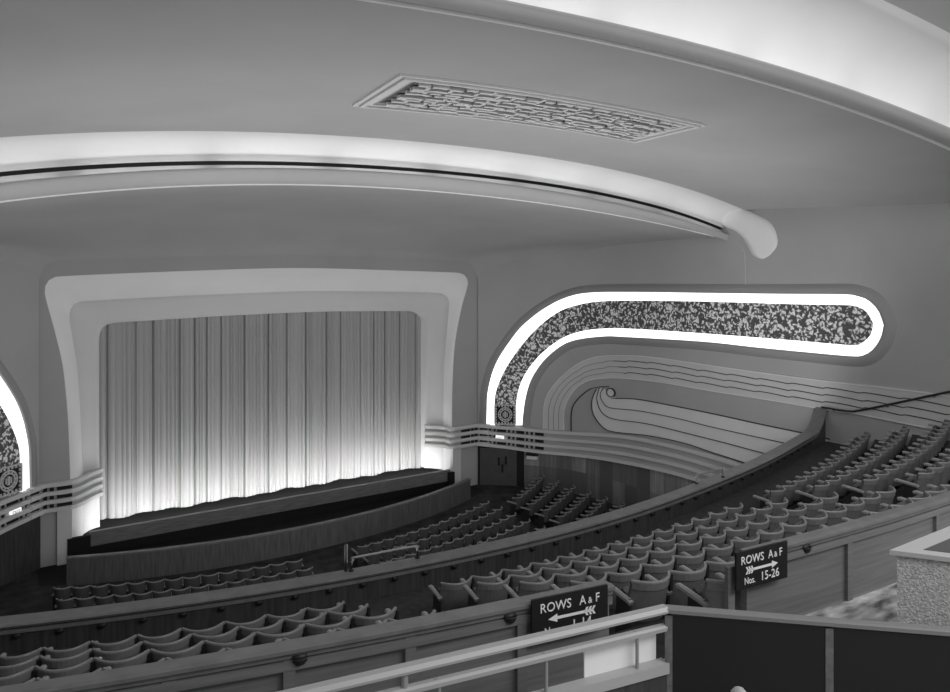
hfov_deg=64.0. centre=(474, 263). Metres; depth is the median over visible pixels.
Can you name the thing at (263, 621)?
chair
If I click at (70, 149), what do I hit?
ceiling cove
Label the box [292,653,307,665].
ashtray
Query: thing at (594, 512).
chair
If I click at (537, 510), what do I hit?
chair
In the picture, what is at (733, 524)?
chair
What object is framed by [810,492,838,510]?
chair
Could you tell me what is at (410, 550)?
chair
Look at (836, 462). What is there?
chair
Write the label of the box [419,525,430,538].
chair
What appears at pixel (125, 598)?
chair
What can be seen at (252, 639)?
chair
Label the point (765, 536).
chair
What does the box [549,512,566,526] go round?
chair
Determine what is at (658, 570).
chair
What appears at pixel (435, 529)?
chair
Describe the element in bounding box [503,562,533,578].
chair
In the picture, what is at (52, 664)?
chair
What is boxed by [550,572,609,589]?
chair
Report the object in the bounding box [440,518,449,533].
chair
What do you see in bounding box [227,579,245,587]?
chair
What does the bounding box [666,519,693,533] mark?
chair
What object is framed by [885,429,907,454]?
chair
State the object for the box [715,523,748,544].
chair
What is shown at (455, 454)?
trim
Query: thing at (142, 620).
ashtray
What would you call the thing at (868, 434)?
chair
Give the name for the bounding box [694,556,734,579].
chair
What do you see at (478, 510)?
chair
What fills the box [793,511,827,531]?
chair
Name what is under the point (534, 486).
chair
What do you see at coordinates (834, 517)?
chair
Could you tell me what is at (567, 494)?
chair
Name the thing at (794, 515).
chair
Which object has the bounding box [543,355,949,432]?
wall molding
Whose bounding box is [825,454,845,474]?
chair
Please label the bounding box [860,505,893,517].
chair
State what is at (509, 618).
ashtray
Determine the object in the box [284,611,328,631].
chair
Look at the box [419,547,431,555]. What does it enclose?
chair
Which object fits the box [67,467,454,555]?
stage
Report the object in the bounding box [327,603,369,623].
chair
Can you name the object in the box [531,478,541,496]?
chair
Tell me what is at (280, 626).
chair
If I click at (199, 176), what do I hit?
trim
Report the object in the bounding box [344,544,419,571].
guard rail
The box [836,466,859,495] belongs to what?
chair
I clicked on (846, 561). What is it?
wall
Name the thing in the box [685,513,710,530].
chair
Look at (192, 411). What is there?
stage curtain
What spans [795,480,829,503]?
chair
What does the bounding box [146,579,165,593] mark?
chair
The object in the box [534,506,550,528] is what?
chair
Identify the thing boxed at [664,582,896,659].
floor
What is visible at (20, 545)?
trim
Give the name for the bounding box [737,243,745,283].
trim
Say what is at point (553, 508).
chair
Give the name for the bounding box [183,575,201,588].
chair
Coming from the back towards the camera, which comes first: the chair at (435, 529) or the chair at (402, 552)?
the chair at (435, 529)
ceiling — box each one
[0,0,949,209]
[0,185,717,278]
[884,0,949,32]
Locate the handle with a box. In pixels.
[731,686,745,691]
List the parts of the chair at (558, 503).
backrest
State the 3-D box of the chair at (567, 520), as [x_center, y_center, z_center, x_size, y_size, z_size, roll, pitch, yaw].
[3.674,10.546,31.195,0.616,0.915,0.588,0,0,29]
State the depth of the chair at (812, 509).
14.37 m
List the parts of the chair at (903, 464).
backrest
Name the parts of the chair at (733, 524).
backrest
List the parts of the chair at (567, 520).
backrest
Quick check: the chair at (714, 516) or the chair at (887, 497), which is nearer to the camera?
the chair at (887, 497)
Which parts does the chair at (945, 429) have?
backrest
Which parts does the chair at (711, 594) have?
armrest, armrest, backrest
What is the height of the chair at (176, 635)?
0.875 m
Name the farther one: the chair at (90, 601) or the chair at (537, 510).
the chair at (537, 510)
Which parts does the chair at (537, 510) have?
backrest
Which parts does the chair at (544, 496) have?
backrest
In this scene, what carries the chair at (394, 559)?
on the floor at (23, 595)
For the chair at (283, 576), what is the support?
on the floor at (23, 595)
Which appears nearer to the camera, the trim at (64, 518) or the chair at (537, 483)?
the trim at (64, 518)
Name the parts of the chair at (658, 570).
armrest, backrest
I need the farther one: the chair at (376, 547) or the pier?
the chair at (376, 547)
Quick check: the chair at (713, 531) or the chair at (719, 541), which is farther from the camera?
the chair at (713, 531)
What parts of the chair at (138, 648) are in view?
backrest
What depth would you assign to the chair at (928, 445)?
19.04 m
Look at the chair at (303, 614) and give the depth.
11.53 m
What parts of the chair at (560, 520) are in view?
backrest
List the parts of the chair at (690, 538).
backrest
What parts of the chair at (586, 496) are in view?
backrest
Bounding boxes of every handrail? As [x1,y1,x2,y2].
[277,604,668,691]
[821,391,949,411]
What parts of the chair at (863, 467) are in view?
backrest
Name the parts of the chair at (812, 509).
backrest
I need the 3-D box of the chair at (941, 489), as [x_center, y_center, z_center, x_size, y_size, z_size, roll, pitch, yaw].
[7.593,4.176,12.802,0.638,0.875,0.635,0,0,-38]
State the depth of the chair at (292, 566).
25.81 m
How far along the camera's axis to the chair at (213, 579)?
24.69 m
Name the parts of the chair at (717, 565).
backrest, armrest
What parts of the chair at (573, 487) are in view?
backrest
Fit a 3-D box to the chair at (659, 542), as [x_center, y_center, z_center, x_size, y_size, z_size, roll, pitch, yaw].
[3.350,5.361,13.828,0.638,0.875,0.635,0,0,-33]
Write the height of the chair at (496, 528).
0.915 m
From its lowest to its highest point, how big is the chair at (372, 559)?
0.915 m
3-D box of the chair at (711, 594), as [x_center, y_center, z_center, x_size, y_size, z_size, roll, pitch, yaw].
[2.658,3.780,8.313,0.672,0.875,0.635,0,0,-28]
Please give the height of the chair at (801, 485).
0.875 m
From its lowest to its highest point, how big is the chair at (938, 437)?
0.875 m
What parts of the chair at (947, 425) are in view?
backrest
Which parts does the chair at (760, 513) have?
backrest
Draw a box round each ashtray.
[12,634,19,638]
[56,628,63,633]
[98,623,105,628]
[140,618,146,622]
[180,612,186,616]
[219,606,225,611]
[256,600,262,605]
[292,594,298,599]
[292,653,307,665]
[504,613,516,623]
[803,544,811,552]
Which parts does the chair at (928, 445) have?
backrest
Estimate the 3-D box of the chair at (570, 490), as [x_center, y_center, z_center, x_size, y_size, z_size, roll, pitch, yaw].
[4.063,10.546,33.977,0.616,0.915,0.588,0,0,22]
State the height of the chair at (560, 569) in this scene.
0.875 m
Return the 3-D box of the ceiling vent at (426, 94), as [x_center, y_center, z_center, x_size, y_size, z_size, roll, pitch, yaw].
[1.498,-3.379,17.194,8.522,0.265,2.894,0,0,-33]
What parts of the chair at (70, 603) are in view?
backrest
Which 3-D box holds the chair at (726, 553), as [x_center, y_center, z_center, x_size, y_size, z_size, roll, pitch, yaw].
[3.545,4.571,11.348,0.638,0.875,0.635,0,0,-31]
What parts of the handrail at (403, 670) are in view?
post, rail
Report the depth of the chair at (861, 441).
22.87 m
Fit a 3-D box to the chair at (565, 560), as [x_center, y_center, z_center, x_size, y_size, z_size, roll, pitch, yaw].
[1.735,5.755,14.111,0.638,0.875,0.635,0,0,-31]
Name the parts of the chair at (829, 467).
backrest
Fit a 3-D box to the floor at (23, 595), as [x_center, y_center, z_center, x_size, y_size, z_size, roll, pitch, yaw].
[-0.051,11.100,20.831,30.000,0.200,28.500,0,0,-33]
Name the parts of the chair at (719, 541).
backrest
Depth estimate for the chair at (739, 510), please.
16.59 m
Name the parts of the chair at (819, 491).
armrest, backrest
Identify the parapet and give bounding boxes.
[0,407,826,654]
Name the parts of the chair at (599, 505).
backrest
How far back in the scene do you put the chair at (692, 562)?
10.76 m
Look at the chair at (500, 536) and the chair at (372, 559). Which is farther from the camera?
the chair at (500, 536)
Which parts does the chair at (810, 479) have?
backrest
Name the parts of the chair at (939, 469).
backrest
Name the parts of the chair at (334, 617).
backrest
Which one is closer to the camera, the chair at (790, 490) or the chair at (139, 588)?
the chair at (790, 490)
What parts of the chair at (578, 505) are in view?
backrest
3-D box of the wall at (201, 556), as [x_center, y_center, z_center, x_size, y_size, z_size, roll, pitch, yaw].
[-6.611,10.545,30.078,16.786,1.030,1.943,0,0,-35]
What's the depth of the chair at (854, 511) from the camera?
13.08 m
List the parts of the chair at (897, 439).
backrest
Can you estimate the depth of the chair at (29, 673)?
8.42 m
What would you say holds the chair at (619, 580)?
on the floor at (412, 603)
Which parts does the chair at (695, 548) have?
backrest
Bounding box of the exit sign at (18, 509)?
[9,507,21,514]
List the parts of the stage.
panel, panel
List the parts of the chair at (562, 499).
backrest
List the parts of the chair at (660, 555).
backrest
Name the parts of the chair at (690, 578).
backrest, armrest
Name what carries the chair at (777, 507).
on the floor at (412, 603)
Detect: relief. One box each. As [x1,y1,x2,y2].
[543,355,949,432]
[570,386,829,462]
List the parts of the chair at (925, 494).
armrest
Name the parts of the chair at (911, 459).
backrest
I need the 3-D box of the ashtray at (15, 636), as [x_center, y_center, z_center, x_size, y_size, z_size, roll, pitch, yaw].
[-7.251,5.893,12.006,0.120,0.075,0.054,0,0,-15]
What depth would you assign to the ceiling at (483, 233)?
28.50 m
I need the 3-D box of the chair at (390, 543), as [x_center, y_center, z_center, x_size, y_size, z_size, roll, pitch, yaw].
[-3.203,10.546,28.144,0.588,0.915,0.616,0,0,-41]
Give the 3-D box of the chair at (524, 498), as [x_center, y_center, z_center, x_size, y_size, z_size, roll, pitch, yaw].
[2.034,10.546,33.635,0.616,0.915,0.588,0,0,25]
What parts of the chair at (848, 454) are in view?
backrest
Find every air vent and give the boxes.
[0,360,37,497]
[479,284,896,425]
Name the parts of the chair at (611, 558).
backrest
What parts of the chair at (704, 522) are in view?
backrest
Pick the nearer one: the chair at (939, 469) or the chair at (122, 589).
the chair at (939, 469)
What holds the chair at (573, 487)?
on the floor at (23, 595)
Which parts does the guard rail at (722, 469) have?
rail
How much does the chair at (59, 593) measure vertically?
0.915 m
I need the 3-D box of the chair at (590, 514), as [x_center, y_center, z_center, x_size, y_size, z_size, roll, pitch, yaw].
[4.479,10.546,30.872,0.616,0.915,0.588,0,0,29]
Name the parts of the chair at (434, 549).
backrest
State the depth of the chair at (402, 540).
28.25 m
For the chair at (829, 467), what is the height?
0.875 m
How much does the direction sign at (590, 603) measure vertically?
0.366 m
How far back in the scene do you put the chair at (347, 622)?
9.55 m
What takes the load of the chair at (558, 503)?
on the floor at (23, 595)
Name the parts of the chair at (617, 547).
backrest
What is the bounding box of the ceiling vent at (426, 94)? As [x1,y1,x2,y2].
[352,73,706,142]
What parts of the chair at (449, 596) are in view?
armrest, backrest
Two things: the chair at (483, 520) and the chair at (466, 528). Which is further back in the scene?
the chair at (483, 520)
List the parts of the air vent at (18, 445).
panel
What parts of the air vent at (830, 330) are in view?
panel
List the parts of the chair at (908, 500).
armrest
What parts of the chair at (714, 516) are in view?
backrest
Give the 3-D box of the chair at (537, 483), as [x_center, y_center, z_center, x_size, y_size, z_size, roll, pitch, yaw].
[2.671,10.546,35.144,0.616,0.915,0.588,0,0,20]
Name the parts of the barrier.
post, cap rail, post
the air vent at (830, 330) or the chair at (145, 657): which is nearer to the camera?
the chair at (145, 657)
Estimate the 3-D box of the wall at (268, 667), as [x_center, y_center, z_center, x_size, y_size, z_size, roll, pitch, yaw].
[-2.251,3.600,5.578,7.489,1.400,0.325,0,0,-20]
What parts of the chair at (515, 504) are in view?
backrest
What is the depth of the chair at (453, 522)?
30.25 m
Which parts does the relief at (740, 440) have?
wave panel, wave panel, wave panel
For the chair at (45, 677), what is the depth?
7.58 m
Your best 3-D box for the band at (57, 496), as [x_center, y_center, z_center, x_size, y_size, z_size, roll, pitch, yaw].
[-14.222,8.399,21.008,3.302,1.681,17.039,0,0,-13]
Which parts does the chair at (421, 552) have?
backrest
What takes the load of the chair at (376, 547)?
on the floor at (23, 595)
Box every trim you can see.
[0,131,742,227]
[0,161,721,229]
[0,168,729,240]
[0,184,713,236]
[0,516,39,585]
[57,509,71,565]
[391,0,949,146]
[451,449,460,482]
[478,446,523,486]
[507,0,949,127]
[722,210,777,258]
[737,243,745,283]
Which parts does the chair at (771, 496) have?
armrest, backrest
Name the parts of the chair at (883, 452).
backrest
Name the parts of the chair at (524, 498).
backrest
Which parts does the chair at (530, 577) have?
backrest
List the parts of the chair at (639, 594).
armrest, backrest, armrest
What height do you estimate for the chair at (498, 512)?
0.915 m
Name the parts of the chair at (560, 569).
backrest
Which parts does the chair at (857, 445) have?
backrest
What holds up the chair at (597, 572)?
on the floor at (412, 603)
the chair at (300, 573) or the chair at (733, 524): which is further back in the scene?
the chair at (300, 573)
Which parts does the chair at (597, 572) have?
backrest, armrest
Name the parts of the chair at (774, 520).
backrest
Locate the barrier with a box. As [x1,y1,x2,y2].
[664,604,949,691]
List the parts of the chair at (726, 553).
backrest, armrest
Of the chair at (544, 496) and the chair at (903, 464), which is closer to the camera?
the chair at (903, 464)
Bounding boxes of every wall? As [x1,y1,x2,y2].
[0,258,38,499]
[0,580,614,691]
[66,478,470,585]
[478,203,949,463]
[725,491,949,614]
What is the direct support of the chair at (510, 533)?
on the floor at (23, 595)
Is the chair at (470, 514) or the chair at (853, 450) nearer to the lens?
the chair at (853, 450)
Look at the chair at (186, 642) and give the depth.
9.90 m
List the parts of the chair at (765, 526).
backrest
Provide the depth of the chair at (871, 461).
19.05 m
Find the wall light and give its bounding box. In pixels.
[526,452,538,459]
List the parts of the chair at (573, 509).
backrest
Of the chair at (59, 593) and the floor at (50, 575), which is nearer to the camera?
the chair at (59, 593)
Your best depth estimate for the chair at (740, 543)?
11.38 m
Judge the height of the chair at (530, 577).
0.875 m
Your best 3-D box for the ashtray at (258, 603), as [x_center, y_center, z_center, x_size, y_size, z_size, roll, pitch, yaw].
[-3.737,5.893,13.189,0.120,0.075,0.054,0,0,-22]
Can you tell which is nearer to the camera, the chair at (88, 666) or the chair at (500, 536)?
the chair at (88, 666)
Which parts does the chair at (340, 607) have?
backrest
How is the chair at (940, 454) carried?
on the floor at (412, 603)
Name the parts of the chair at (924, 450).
backrest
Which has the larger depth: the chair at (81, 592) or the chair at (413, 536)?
the chair at (413, 536)
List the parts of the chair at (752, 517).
backrest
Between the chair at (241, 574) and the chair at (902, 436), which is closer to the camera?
the chair at (902, 436)
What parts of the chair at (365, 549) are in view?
backrest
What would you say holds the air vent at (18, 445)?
in the wall at (19, 283)
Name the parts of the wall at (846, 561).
moulding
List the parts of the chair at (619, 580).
backrest, armrest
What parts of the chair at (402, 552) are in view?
backrest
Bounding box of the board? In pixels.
[584,634,655,677]
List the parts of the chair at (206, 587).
backrest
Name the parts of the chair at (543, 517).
backrest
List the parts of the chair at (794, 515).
backrest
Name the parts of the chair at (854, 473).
backrest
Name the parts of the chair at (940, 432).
backrest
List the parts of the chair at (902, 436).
backrest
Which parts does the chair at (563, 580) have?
backrest, armrest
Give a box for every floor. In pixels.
[0,484,616,615]
[6,434,949,658]
[36,486,483,585]
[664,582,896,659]
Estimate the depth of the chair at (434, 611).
9.07 m
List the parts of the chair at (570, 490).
backrest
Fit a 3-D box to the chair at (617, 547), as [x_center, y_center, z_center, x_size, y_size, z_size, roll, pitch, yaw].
[2.747,5.755,14.748,0.638,0.875,0.635,0,0,-33]
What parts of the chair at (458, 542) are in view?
backrest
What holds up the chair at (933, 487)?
on the floor at (412, 603)
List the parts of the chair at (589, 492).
backrest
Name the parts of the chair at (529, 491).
backrest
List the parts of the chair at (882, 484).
backrest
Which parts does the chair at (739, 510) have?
backrest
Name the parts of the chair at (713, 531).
backrest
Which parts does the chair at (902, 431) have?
backrest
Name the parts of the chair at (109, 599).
backrest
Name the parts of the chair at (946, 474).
backrest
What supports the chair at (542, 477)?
on the floor at (23, 595)
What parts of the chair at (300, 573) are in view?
backrest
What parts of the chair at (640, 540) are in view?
backrest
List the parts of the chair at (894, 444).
backrest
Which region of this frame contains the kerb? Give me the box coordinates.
[532,657,669,691]
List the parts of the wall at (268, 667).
panel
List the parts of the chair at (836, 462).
backrest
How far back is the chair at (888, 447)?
20.43 m
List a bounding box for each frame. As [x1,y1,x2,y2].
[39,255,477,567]
[45,268,467,536]
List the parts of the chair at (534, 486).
backrest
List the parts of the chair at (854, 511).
backrest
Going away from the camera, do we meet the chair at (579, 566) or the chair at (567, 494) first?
the chair at (579, 566)
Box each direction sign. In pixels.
[531,584,607,633]
[735,540,786,590]
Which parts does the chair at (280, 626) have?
backrest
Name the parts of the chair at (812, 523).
backrest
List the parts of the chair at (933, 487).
armrest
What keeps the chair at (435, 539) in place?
on the floor at (23, 595)
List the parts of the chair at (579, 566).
backrest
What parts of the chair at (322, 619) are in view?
backrest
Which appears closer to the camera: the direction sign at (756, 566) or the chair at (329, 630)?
the direction sign at (756, 566)
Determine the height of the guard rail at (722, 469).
0.245 m
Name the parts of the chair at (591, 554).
backrest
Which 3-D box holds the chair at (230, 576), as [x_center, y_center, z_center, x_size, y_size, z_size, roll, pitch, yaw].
[-8.167,10.546,25.108,0.588,0.915,0.616,0,0,-22]
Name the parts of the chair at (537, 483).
backrest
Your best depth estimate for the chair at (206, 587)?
23.75 m
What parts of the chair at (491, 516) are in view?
backrest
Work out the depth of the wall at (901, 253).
28.08 m
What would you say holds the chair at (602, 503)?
on the floor at (23, 595)
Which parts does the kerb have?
panel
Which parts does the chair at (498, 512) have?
backrest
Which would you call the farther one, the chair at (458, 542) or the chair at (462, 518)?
the chair at (462, 518)
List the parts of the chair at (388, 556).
backrest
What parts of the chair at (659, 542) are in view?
backrest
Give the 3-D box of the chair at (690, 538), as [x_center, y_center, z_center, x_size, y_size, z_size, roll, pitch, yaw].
[3.847,5.361,14.159,0.638,0.875,0.635,0,0,-34]
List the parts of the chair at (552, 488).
backrest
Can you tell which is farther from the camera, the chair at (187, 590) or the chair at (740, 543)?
the chair at (187, 590)
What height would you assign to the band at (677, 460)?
1.681 m
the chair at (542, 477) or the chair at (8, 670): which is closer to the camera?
the chair at (8, 670)
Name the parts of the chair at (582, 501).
backrest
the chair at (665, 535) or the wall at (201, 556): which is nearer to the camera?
the chair at (665, 535)
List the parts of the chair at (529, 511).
backrest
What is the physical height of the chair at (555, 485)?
0.915 m
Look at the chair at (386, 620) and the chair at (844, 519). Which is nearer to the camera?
the chair at (386, 620)
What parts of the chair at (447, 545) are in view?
backrest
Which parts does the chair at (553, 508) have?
backrest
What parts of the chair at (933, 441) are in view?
backrest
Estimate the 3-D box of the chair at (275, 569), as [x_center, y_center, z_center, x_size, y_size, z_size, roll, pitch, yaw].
[-6.680,10.546,25.792,0.588,0.915,0.616,0,0,-27]
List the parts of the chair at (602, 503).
backrest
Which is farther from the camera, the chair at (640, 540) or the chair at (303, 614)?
the chair at (640, 540)
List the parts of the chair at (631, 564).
armrest, backrest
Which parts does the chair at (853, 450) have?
backrest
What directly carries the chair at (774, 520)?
on the floor at (412, 603)
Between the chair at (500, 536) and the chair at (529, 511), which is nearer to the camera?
the chair at (500, 536)
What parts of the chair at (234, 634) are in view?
backrest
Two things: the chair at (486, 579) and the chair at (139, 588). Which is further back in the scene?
the chair at (139, 588)
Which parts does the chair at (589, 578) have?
armrest, armrest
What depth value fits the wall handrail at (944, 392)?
24.63 m
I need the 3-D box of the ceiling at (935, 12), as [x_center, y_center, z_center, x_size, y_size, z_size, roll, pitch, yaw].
[6.631,-4.006,10.624,27.564,1.871,4.100,0,0,-33]
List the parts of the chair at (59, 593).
backrest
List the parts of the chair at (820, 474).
backrest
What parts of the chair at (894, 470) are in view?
backrest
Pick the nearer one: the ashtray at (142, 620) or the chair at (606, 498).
the ashtray at (142, 620)
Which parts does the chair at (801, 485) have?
backrest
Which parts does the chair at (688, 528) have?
backrest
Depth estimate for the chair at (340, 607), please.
11.75 m
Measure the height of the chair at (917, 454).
0.875 m
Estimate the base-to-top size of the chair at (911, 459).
0.875 m
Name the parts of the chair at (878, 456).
backrest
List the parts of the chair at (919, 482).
armrest, backrest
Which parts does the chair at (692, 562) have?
backrest, armrest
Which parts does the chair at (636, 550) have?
backrest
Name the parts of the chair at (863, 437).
backrest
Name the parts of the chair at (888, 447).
backrest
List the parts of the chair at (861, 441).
backrest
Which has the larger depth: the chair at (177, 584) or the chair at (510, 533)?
the chair at (510, 533)
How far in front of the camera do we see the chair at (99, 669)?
7.73 m
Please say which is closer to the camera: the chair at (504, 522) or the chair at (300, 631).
the chair at (300, 631)
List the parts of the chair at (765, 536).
backrest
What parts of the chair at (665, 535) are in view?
backrest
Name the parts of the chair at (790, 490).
backrest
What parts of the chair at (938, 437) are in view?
backrest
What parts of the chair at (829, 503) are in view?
backrest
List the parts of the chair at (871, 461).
backrest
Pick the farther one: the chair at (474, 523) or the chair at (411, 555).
the chair at (474, 523)
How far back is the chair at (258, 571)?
25.31 m
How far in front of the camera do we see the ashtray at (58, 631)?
12.18 m
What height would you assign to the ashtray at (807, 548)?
0.075 m
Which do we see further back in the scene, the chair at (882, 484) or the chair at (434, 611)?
the chair at (882, 484)
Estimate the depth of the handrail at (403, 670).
5.39 m
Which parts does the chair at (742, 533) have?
backrest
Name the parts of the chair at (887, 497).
backrest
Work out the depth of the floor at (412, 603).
17.65 m
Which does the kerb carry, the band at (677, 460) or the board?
the board
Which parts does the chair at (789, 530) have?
backrest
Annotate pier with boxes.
[889,526,949,626]
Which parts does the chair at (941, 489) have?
armrest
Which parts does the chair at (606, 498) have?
backrest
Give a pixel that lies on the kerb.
(651, 676)
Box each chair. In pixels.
[0,647,52,665]
[0,655,50,676]
[0,665,46,685]
[25,676,49,682]
[34,657,102,678]
[36,666,111,680]
[39,648,100,669]
[43,641,98,658]
[52,586,77,610]
[54,597,80,609]
[71,585,90,598]
[75,596,95,607]
[90,584,109,599]
[91,634,137,650]
[92,641,144,660]
[93,649,151,669]
[94,595,118,605]
[102,657,169,670]
[109,582,128,595]
[114,593,136,602]
[127,581,146,593]
[133,591,152,600]
[137,628,182,643]
[143,633,192,651]
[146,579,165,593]
[150,640,205,662]
[152,589,171,597]
[164,577,183,590]
[171,586,190,595]
[182,621,225,636]
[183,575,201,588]
[190,584,208,592]
[192,626,240,645]
[201,572,219,585]
[204,632,257,653]
[209,581,226,590]
[219,570,236,583]
[225,614,267,631]
[225,638,282,649]
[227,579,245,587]
[236,567,254,581]
[239,618,285,638]
[245,576,262,584]
[254,564,270,578]
[256,623,306,644]
[263,573,279,582]
[266,608,307,625]
[270,561,287,576]
[280,570,297,579]
[283,628,336,640]
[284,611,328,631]
[286,558,303,572]
[296,566,313,576]
[305,615,353,635]
[306,601,345,618]
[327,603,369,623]
[337,619,387,630]
[351,543,371,567]
[352,607,398,627]
[361,550,382,565]
[370,539,384,552]
[381,547,395,561]
[383,536,396,549]
[388,609,436,621]
[392,554,405,560]
[394,543,407,557]
[396,532,408,546]
[406,553,415,558]
[407,529,419,542]
[407,540,419,553]
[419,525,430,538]
[419,536,431,549]
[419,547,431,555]
[428,576,473,612]
[429,522,440,535]
[430,532,441,545]
[431,543,443,553]
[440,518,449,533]
[441,528,452,542]
[442,539,454,550]
[449,515,458,530]
[451,524,461,540]
[453,535,464,548]
[458,511,466,526]
[461,521,471,537]
[462,575,512,606]
[464,531,474,546]
[466,507,474,523]
[470,517,479,533]
[473,504,482,519]
[473,569,504,586]
[474,527,483,544]
[478,514,487,529]
[479,501,488,516]
[483,524,492,540]
[485,510,495,526]
[488,534,497,541]
[491,520,500,536]
[492,506,502,522]
[497,530,506,539]
[498,516,508,533]
[502,574,556,598]
[503,526,514,537]
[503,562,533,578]
[506,513,515,529]
[507,494,522,515]
[511,568,543,589]
[513,523,522,535]
[517,491,527,510]
[519,519,530,533]
[520,500,536,521]
[521,488,531,506]
[525,484,535,502]
[528,481,538,499]
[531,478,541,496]
[531,497,541,516]
[532,556,560,573]
[533,475,544,492]
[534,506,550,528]
[535,493,545,512]
[539,490,549,508]
[542,561,573,580]
[543,486,553,505]
[545,502,556,523]
[546,483,556,501]
[548,480,559,498]
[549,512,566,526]
[550,499,560,518]
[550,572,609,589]
[554,495,565,515]
[555,566,589,587]
[557,492,568,511]
[559,550,586,566]
[560,509,571,523]
[561,489,572,508]
[564,485,575,503]
[565,505,576,521]
[569,501,580,521]
[572,554,602,572]
[573,498,584,517]
[576,494,588,514]
[579,491,591,510]
[580,511,592,518]
[585,507,596,516]
[585,543,610,559]
[588,558,621,580]
[589,504,600,515]
[592,500,604,513]
[594,547,628,565]
[596,496,607,513]
[599,564,643,608]
[603,537,633,553]
[612,502,624,509]
[612,551,650,571]
[613,570,672,631]
[620,540,653,557]
[625,531,654,546]
[633,555,676,580]
[640,544,677,563]
[644,534,676,550]
[646,525,674,539]
[659,561,708,605]
[664,547,706,570]
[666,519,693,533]
[667,527,698,543]
[667,536,702,555]
[675,573,740,609]
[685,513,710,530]
[688,521,718,536]
[692,530,726,547]
[693,540,734,561]
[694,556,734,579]
[702,508,727,524]
[709,515,737,533]
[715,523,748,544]
[719,502,742,520]
[721,532,760,556]
[728,509,755,527]
[737,516,769,537]
[745,503,772,522]
[747,525,783,543]
[753,486,785,508]
[757,510,788,532]
[762,497,787,515]
[770,518,806,537]
[775,481,796,507]
[777,504,806,524]
[786,476,806,504]
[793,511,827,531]
[794,498,823,517]
[795,471,816,491]
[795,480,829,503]
[804,467,824,484]
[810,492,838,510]
[811,462,832,480]
[813,504,846,525]
[817,475,840,497]
[818,458,839,475]
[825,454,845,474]
[827,470,850,499]
[830,450,851,471]
[832,498,864,518]
[835,446,856,466]
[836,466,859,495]
[840,442,860,466]
[841,474,879,502]
[842,512,871,521]
[844,438,864,464]
[844,461,867,480]
[847,435,867,460]
[850,431,870,456]
[850,492,880,516]
[852,457,875,478]
[858,452,881,475]
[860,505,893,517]
[863,469,889,491]
[864,448,887,470]
[865,486,895,511]
[870,444,892,468]
[873,464,898,491]
[874,440,897,465]
[878,436,901,463]
[878,498,913,511]
[881,459,907,489]
[882,433,904,460]
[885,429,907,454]
[887,425,909,453]
[889,455,915,486]
[894,468,934,497]
[896,450,921,474]
[896,491,931,504]
[902,446,927,471]
[908,442,933,468]
[913,438,937,467]
[913,485,946,497]
[915,462,944,485]
[917,434,941,463]
[920,430,945,457]
[923,426,947,456]
[924,457,949,484]
[926,422,949,452]
[927,484,949,490]
[928,419,949,448]
[932,457,949,484]
[939,453,949,459]
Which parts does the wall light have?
lid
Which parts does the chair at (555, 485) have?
backrest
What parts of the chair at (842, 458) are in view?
backrest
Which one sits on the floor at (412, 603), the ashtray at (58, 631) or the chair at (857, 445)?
the chair at (857, 445)
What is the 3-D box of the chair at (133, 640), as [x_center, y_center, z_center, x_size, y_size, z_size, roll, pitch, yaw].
[-5.160,5.755,10.937,0.638,0.875,0.635,0,0,-18]
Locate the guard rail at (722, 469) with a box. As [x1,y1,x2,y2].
[695,468,724,483]
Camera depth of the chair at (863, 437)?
23.41 m
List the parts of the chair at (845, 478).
backrest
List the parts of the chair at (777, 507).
backrest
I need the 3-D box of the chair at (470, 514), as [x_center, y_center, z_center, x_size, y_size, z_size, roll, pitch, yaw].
[-0.279,10.546,31.372,0.616,0.915,0.588,0,0,35]
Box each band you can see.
[0,468,102,534]
[424,424,741,481]
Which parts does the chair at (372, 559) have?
backrest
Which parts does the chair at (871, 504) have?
backrest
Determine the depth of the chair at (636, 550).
13.22 m
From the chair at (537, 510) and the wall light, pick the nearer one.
the chair at (537, 510)
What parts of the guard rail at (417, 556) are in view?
post, rail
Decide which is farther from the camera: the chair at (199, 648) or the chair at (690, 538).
the chair at (690, 538)
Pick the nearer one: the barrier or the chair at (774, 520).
the barrier
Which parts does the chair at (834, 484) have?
backrest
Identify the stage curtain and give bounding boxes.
[99,311,421,519]
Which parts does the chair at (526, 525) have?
backrest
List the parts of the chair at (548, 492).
backrest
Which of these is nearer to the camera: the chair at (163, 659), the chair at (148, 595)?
the chair at (163, 659)
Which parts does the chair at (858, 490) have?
armrest, backrest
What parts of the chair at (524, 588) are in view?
armrest, backrest, armrest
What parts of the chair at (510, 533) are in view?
backrest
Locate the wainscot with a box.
[524,452,695,506]
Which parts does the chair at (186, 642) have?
backrest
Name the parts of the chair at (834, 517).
backrest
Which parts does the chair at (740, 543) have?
backrest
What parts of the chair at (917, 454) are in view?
backrest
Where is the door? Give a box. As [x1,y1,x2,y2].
[480,448,516,485]
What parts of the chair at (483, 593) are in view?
armrest, backrest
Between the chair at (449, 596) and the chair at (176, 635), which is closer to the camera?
the chair at (176, 635)
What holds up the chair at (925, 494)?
on the floor at (412, 603)
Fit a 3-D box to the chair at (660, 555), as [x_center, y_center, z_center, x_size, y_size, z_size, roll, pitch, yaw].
[2.942,4.965,12.269,0.638,0.875,0.635,0,0,-31]
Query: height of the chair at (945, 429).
0.875 m
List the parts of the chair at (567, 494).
backrest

